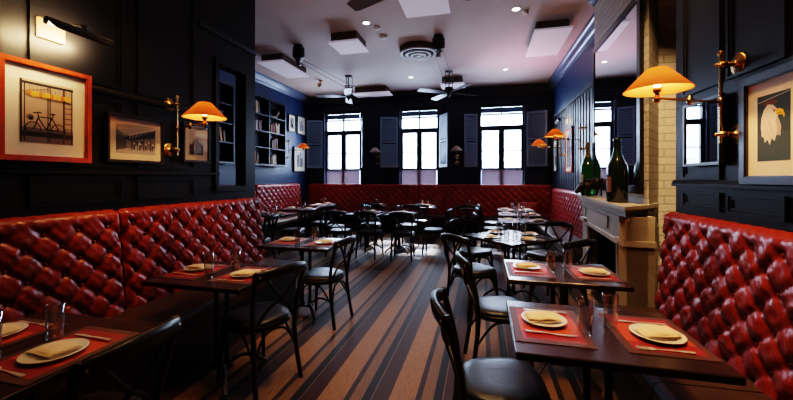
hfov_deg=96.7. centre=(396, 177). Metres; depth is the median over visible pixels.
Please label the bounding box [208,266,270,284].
placemat
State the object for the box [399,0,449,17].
acoustic panel
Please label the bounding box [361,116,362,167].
window shutter
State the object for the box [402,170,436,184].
window blind
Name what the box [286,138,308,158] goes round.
wall lamp
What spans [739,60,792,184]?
framed picture
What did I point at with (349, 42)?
acoustic panel
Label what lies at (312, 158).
window shutter
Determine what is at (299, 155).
print
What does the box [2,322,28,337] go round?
plate
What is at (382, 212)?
dining table
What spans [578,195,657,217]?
mantel shelf
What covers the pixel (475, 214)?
bistro chair
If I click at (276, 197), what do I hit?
banquette
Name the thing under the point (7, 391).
dining table
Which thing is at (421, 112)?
window
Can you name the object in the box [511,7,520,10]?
recessed light
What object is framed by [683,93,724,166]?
mirror
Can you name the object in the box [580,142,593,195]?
champagne bottle
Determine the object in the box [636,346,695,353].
fork
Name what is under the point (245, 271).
napkin
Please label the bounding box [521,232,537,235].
plate
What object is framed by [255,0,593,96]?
ceiling
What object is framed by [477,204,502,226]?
bistro chair
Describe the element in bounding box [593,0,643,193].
wall mirror
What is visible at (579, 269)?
plate
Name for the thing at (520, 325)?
placemat
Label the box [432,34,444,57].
motor
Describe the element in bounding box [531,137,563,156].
wall lamp
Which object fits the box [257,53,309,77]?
acoustic panel
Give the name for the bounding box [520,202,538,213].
cushion
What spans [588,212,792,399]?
banquette
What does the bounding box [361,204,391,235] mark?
dining table
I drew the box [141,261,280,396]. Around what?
dining table
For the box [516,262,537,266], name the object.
napkin
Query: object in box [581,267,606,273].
napkin
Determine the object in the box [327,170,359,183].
window blind
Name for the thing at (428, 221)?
bistro chair
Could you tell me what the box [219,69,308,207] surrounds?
wall
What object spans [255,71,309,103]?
trim
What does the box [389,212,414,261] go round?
bistro chair
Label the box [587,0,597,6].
trim
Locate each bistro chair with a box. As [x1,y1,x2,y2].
[66,315,181,399]
[216,260,306,399]
[262,214,278,258]
[279,208,311,255]
[297,235,356,329]
[308,204,335,237]
[316,206,346,250]
[323,210,352,256]
[353,211,383,259]
[360,203,380,239]
[360,204,383,246]
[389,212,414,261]
[396,204,419,247]
[410,204,431,241]
[422,208,451,255]
[430,287,550,399]
[441,233,498,321]
[448,218,494,286]
[455,250,534,368]
[457,205,476,243]
[473,212,506,262]
[475,207,503,254]
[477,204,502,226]
[523,221,574,295]
[528,239,595,306]
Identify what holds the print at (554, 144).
attached to the framed picture at (555, 142)
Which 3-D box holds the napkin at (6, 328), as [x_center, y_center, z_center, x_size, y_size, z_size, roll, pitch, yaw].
[-1.774,0.669,1.555,0.165,0.020,0.104,0,0,11]
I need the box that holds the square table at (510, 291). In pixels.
[463,230,561,301]
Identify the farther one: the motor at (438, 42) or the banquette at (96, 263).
the motor at (438, 42)
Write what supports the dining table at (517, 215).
on the floor
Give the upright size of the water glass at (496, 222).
0.156 m
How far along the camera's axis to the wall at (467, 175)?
9.80 m
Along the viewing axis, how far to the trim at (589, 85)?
6.59 m
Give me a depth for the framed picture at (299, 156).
9.94 m
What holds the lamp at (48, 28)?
attached to the wall at (165, 24)
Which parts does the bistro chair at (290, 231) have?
seat, seat frame, leg, rail, leg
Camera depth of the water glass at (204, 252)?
2.56 m
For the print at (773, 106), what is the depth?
1.72 m
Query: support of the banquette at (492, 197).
on the floor
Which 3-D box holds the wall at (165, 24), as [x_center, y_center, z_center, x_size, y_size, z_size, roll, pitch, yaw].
[-2.404,-0.470,1.874,0.120,3.840,5.100,0,0,14]
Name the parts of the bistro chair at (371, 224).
seat, rail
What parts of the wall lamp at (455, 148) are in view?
lamp shade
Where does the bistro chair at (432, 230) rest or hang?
on the floor
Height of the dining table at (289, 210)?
0.747 m
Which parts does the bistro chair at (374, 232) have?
leg, rail, seat frame, seat, leg, leg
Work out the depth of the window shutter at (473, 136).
9.27 m
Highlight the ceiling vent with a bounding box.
[400,41,435,59]
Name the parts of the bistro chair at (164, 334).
leg, seat, leg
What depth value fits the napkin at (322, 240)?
3.73 m
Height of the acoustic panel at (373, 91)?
0.175 m
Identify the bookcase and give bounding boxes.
[219,79,235,163]
[255,93,286,166]
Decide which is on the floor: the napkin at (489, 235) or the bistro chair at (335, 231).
the bistro chair at (335, 231)
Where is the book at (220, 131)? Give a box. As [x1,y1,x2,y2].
[219,127,221,140]
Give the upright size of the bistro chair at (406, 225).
0.873 m
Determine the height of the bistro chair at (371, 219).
0.873 m
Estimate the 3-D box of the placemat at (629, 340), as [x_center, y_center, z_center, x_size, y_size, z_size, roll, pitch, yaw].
[1.136,0.698,1.575,0.320,0.003,0.420,0,0,14]
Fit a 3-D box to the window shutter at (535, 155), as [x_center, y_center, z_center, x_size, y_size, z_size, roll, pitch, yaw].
[3.527,-0.990,8.864,0.500,1.400,0.049,0,0,34]
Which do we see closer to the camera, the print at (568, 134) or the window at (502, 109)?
the print at (568, 134)
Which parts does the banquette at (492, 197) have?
seat, backrest, seat, backrest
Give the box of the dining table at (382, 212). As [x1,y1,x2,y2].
[346,211,386,250]
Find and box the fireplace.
[578,195,657,307]
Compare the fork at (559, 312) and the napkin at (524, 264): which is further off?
the napkin at (524, 264)
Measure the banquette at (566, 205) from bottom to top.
1.217 m
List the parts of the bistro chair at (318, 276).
leg, seat, seat frame, leg, rail, leg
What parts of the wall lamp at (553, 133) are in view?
lamp shade, arm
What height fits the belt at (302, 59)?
0.020 m
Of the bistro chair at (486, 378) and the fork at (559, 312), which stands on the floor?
the bistro chair at (486, 378)
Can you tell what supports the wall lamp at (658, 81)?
attached to the wall at (756, 23)
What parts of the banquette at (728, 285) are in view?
seat, seat, backrest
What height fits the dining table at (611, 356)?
0.747 m
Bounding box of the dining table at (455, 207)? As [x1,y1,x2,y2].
[453,206,474,235]
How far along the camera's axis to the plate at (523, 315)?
1.67 m
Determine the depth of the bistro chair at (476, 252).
4.86 m
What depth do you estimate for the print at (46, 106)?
2.23 m
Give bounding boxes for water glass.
[0,309,3,348]
[44,301,64,341]
[203,252,213,274]
[231,250,240,269]
[496,222,501,235]
[546,251,555,271]
[563,248,572,269]
[576,297,592,335]
[602,291,618,327]
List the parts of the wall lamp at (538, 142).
lamp shade, arm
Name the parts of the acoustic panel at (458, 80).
panel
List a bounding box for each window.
[325,111,360,183]
[400,107,437,183]
[480,103,523,183]
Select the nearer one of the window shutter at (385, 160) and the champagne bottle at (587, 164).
the champagne bottle at (587, 164)
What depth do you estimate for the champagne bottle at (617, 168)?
3.26 m
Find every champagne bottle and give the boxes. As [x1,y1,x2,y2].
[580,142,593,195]
[606,137,627,202]
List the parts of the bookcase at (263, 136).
shelf, shelf, shelf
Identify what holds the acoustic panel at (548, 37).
hanging from the ceiling
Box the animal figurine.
[575,178,601,195]
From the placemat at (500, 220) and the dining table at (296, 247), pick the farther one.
the placemat at (500, 220)
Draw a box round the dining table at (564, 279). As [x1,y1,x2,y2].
[504,259,634,392]
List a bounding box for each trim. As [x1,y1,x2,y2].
[0,0,256,208]
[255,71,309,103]
[308,93,551,184]
[309,83,550,103]
[547,13,593,90]
[550,80,592,120]
[553,86,592,189]
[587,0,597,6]
[671,0,792,221]
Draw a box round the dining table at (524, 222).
[498,218,544,260]
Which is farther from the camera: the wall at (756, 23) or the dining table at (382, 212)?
the dining table at (382, 212)
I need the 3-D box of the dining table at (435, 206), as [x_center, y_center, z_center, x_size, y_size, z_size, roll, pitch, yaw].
[0.705,1.073,8.701,0.620,0.747,0.770,0,0,14]
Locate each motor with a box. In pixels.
[292,44,304,65]
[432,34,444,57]
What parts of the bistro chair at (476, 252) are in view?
leg, rail, leg, seat, seat frame, leg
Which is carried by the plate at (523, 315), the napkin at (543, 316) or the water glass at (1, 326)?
the napkin at (543, 316)
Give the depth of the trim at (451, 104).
9.51 m
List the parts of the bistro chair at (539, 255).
seat frame, seat, leg, rail, leg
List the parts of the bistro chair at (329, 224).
leg, rail, seat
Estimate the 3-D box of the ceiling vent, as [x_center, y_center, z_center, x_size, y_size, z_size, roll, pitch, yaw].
[0.397,-2.310,6.471,0.680,0.160,0.680,0,0,14]
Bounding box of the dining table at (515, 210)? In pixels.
[497,209,535,246]
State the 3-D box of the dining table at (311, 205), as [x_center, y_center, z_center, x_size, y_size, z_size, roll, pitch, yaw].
[-1.937,1.073,9.347,0.620,0.747,0.770,0,0,14]
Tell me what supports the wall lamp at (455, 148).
attached to the wall at (467, 175)
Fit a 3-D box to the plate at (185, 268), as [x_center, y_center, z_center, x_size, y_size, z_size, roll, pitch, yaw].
[-1.503,0.687,2.683,0.208,0.019,0.208,0,0,14]
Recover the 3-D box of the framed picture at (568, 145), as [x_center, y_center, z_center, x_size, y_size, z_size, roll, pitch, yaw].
[3.433,-0.550,7.036,0.030,0.900,0.600,0,0,14]
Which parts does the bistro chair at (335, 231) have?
leg, rail, seat, seat frame, leg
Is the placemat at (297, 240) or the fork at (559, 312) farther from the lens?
the placemat at (297, 240)
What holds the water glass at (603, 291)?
on the placemat at (629, 340)
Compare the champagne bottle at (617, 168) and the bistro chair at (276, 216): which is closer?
the champagne bottle at (617, 168)
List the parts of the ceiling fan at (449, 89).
blade, blade, blade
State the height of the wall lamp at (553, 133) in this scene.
0.499 m
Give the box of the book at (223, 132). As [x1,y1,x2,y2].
[222,131,225,140]
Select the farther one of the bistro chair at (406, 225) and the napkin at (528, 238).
the bistro chair at (406, 225)
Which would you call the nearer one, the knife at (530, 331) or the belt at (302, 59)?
the knife at (530, 331)
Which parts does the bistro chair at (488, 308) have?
rail, leg, leg, seat frame, seat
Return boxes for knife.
[74,334,111,341]
[525,330,577,336]
[614,320,665,325]
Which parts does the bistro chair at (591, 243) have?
leg, leg, rail, leg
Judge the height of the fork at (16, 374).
0.003 m
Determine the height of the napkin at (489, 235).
0.020 m
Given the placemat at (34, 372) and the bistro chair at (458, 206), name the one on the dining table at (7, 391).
the placemat at (34, 372)
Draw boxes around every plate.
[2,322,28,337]
[16,338,89,363]
[183,264,213,271]
[230,269,260,277]
[314,240,333,243]
[513,262,540,269]
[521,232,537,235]
[521,310,567,326]
[578,268,610,275]
[629,323,687,343]
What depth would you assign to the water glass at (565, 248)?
2.69 m
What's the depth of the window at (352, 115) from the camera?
10.28 m
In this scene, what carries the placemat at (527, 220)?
on the dining table at (524, 222)
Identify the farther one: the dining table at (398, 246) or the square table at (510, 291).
the dining table at (398, 246)
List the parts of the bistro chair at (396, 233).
leg, rail, seat, seat frame, leg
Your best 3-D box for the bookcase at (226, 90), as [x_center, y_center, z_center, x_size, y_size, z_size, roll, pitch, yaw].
[-3.519,-1.070,6.367,0.240,1.580,1.520,0,0,14]
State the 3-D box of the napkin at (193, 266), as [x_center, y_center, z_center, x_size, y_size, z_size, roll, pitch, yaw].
[-1.503,0.669,2.683,0.165,0.020,0.104,0,0,9]
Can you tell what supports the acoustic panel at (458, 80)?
hanging from the ceiling
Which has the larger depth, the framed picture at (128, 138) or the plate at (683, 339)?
the framed picture at (128, 138)
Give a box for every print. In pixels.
[20,77,72,145]
[116,122,154,154]
[189,130,203,155]
[290,117,293,128]
[296,152,302,166]
[299,120,302,130]
[554,144,555,166]
[566,132,570,167]
[757,88,790,161]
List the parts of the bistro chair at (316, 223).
seat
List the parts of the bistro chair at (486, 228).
leg, seat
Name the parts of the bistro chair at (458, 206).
leg, rail, leg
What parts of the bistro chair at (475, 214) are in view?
leg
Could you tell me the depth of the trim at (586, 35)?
6.41 m
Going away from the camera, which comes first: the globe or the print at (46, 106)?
the print at (46, 106)
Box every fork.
[0,366,25,376]
[18,320,53,326]
[524,309,566,313]
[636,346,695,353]
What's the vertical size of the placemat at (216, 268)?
0.003 m
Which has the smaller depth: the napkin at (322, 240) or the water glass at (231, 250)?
the water glass at (231, 250)
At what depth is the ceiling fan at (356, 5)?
3.81 m
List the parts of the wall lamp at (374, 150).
lamp shade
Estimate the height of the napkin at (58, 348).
0.020 m
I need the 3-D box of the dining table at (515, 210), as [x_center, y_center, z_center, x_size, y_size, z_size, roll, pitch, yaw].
[2.602,1.073,7.702,0.770,0.747,0.620,0,0,14]
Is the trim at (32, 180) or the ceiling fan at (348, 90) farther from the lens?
the ceiling fan at (348, 90)
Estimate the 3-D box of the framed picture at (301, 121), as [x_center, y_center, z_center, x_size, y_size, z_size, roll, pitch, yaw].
[-2.710,-1.490,10.040,0.030,0.520,0.460,0,0,14]
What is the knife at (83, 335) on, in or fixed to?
on the placemat at (34, 372)
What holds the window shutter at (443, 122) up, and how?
attached to the wall at (467, 175)
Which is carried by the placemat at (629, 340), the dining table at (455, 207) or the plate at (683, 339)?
the plate at (683, 339)
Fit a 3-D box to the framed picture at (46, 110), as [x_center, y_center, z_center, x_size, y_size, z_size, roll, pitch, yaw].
[-2.216,-0.410,2.243,0.030,0.610,0.495,0,0,14]
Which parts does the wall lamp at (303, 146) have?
lamp shade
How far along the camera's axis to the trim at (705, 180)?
2.08 m
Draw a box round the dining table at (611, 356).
[506,301,745,399]
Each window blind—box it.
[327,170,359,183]
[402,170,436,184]
[481,169,521,184]
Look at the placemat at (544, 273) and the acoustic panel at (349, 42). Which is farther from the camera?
the acoustic panel at (349, 42)
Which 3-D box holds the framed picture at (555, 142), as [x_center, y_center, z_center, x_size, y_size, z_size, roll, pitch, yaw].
[3.748,-0.525,8.323,0.030,0.750,0.450,0,0,14]
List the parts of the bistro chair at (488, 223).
seat, seat frame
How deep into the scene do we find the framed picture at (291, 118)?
9.53 m
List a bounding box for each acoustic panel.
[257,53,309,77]
[328,31,368,54]
[352,86,392,97]
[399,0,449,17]
[440,76,464,89]
[525,18,573,56]
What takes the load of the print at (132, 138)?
attached to the framed picture at (128, 138)
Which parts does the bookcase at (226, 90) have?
shelf, shelf, shelf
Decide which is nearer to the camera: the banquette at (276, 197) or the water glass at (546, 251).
the water glass at (546, 251)
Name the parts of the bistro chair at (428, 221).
rail, seat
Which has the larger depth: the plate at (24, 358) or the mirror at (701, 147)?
the mirror at (701, 147)
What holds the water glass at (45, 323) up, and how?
on the placemat at (34, 372)
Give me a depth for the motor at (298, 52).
6.29 m
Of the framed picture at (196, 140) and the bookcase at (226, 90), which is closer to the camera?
the framed picture at (196, 140)
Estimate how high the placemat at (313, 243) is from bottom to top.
0.003 m
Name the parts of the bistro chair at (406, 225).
seat, rail, leg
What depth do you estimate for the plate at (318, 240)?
3.76 m
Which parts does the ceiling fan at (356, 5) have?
blade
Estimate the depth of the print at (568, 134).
7.04 m
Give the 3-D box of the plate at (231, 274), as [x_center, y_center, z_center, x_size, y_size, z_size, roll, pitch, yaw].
[-1.076,0.687,2.517,0.208,0.019,0.208,0,0,14]
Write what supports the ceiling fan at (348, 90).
hanging from the ceiling
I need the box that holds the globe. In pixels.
[271,107,279,117]
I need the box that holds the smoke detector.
[380,35,387,39]
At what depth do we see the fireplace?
2.96 m
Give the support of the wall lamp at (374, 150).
attached to the wall at (467, 175)
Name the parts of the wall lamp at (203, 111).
rod, arm, lamp shade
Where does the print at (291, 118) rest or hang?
attached to the framed picture at (291, 118)
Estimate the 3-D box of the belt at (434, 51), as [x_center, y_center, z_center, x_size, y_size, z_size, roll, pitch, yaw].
[0.937,-2.135,6.910,0.208,0.020,2.031,0,0,14]
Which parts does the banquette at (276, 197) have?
seat, backrest, seat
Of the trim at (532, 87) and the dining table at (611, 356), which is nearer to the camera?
the dining table at (611, 356)
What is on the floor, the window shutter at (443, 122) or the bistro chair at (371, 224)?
the bistro chair at (371, 224)
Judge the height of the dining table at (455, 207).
0.747 m
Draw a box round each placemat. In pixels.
[0,317,69,347]
[0,326,139,386]
[156,263,234,279]
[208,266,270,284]
[265,238,309,244]
[302,239,334,246]
[498,218,519,221]
[506,262,556,277]
[509,306,598,349]
[526,219,547,222]
[562,265,626,282]
[596,313,724,362]
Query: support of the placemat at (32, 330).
on the dining table at (7, 391)
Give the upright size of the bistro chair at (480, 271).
0.873 m
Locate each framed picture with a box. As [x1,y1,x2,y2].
[0,53,91,162]
[105,111,163,163]
[182,121,209,162]
[288,113,295,132]
[293,146,305,171]
[297,115,305,135]
[553,139,557,171]
[564,126,572,172]
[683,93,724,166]
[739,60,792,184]
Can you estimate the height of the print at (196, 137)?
0.235 m
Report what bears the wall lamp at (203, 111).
attached to the wall at (165, 24)
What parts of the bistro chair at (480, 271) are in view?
leg, rail, leg, seat, seat frame, leg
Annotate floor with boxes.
[150,229,618,399]
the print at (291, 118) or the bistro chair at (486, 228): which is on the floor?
the bistro chair at (486, 228)
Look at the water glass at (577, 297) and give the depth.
1.57 m
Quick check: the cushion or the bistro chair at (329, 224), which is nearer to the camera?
the bistro chair at (329, 224)
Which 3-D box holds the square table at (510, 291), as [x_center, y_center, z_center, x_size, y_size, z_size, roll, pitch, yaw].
[1.370,1.073,4.215,0.800,0.747,0.800,0,0,-28]
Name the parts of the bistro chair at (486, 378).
rail, leg, leg, seat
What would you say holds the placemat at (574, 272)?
on the dining table at (564, 279)
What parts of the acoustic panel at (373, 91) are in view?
panel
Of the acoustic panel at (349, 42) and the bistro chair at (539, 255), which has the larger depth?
the acoustic panel at (349, 42)
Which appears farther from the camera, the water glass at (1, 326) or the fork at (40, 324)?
the fork at (40, 324)
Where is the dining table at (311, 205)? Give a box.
[306,204,339,232]
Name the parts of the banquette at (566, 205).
seat, backrest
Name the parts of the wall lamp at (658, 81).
lamp shade, arm, rod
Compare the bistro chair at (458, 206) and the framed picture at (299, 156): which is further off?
the framed picture at (299, 156)
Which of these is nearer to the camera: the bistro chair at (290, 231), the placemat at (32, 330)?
the placemat at (32, 330)
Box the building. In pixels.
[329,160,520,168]
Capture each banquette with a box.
[0,197,298,399]
[219,183,315,241]
[307,184,550,234]
[534,188,582,262]
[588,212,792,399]
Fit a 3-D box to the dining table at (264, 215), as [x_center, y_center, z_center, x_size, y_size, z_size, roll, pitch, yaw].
[-2.457,1.073,6.880,0.770,0.747,0.620,0,0,14]
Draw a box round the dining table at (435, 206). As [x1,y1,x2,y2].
[410,205,438,237]
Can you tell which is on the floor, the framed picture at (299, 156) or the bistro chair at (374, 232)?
the bistro chair at (374, 232)
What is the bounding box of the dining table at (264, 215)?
[261,212,295,252]
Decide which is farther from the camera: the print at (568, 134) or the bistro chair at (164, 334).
the print at (568, 134)
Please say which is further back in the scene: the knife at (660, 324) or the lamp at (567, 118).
the lamp at (567, 118)
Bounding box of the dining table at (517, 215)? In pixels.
[498,212,542,251]
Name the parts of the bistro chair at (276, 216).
rail, leg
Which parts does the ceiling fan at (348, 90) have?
blade, blade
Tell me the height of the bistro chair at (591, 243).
0.873 m
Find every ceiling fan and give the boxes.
[315,75,360,103]
[347,0,469,10]
[417,70,478,100]
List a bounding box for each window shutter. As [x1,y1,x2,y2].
[307,120,322,167]
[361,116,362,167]
[380,117,397,167]
[439,112,447,166]
[464,114,477,166]
[526,110,547,166]
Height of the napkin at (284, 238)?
0.020 m
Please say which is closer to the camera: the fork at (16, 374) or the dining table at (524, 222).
the fork at (16, 374)
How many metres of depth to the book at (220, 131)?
6.72 m
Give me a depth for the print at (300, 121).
10.02 m
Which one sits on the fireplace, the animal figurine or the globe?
the animal figurine
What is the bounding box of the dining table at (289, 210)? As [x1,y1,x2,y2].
[277,208,320,236]
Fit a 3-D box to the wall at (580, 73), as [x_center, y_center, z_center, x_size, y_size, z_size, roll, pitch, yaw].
[3.457,-0.470,6.670,0.150,3.840,4.600,0,0,14]
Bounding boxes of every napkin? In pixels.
[0,324,21,333]
[24,340,82,358]
[186,264,211,268]
[232,269,259,274]
[280,237,296,239]
[316,239,331,242]
[484,234,496,237]
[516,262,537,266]
[521,237,536,239]
[525,311,562,321]
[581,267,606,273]
[633,325,682,337]
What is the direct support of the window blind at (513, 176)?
attached to the window at (502, 109)
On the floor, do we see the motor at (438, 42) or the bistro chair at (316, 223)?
the bistro chair at (316, 223)
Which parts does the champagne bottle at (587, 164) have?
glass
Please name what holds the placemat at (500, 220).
on the dining table at (524, 222)
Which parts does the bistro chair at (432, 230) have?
leg, seat, seat frame, leg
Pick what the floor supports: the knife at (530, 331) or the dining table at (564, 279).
the dining table at (564, 279)
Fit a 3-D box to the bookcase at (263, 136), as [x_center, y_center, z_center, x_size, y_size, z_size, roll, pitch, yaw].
[-3.057,-1.070,8.261,0.240,1.580,1.420,0,0,14]
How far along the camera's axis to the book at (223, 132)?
6.82 m
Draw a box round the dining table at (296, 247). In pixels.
[258,236,340,320]
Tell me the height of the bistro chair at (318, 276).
0.873 m
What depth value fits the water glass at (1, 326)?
1.44 m
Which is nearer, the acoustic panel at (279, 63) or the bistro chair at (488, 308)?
the bistro chair at (488, 308)
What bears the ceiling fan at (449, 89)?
hanging from the ceiling
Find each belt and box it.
[295,59,350,86]
[434,51,453,82]
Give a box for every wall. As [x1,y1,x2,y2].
[0,0,254,218]
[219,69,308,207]
[309,91,551,199]
[552,38,593,114]
[594,0,792,307]
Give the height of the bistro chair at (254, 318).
0.873 m
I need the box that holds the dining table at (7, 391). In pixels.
[0,311,157,399]
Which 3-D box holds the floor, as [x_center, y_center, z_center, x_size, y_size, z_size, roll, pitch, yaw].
[-0.363,1.500,4.412,7.800,0.100,11.400,0,0,14]
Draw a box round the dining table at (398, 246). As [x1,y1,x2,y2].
[378,211,417,253]
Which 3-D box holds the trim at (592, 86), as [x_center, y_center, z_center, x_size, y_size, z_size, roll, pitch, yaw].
[3.376,-0.500,6.692,0.018,1.900,4.405,0,0,14]
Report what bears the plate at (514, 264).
on the placemat at (544, 273)
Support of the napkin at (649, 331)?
on the plate at (683, 339)
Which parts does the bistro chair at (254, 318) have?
leg, leg, seat frame, seat, leg, rail, leg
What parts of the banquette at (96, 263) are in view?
seat, backrest, seat, backrest, seat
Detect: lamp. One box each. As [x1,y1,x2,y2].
[35,16,113,46]
[163,95,226,156]
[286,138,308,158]
[370,148,379,165]
[450,146,462,164]
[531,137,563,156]
[545,123,586,151]
[555,117,568,123]
[623,50,747,144]

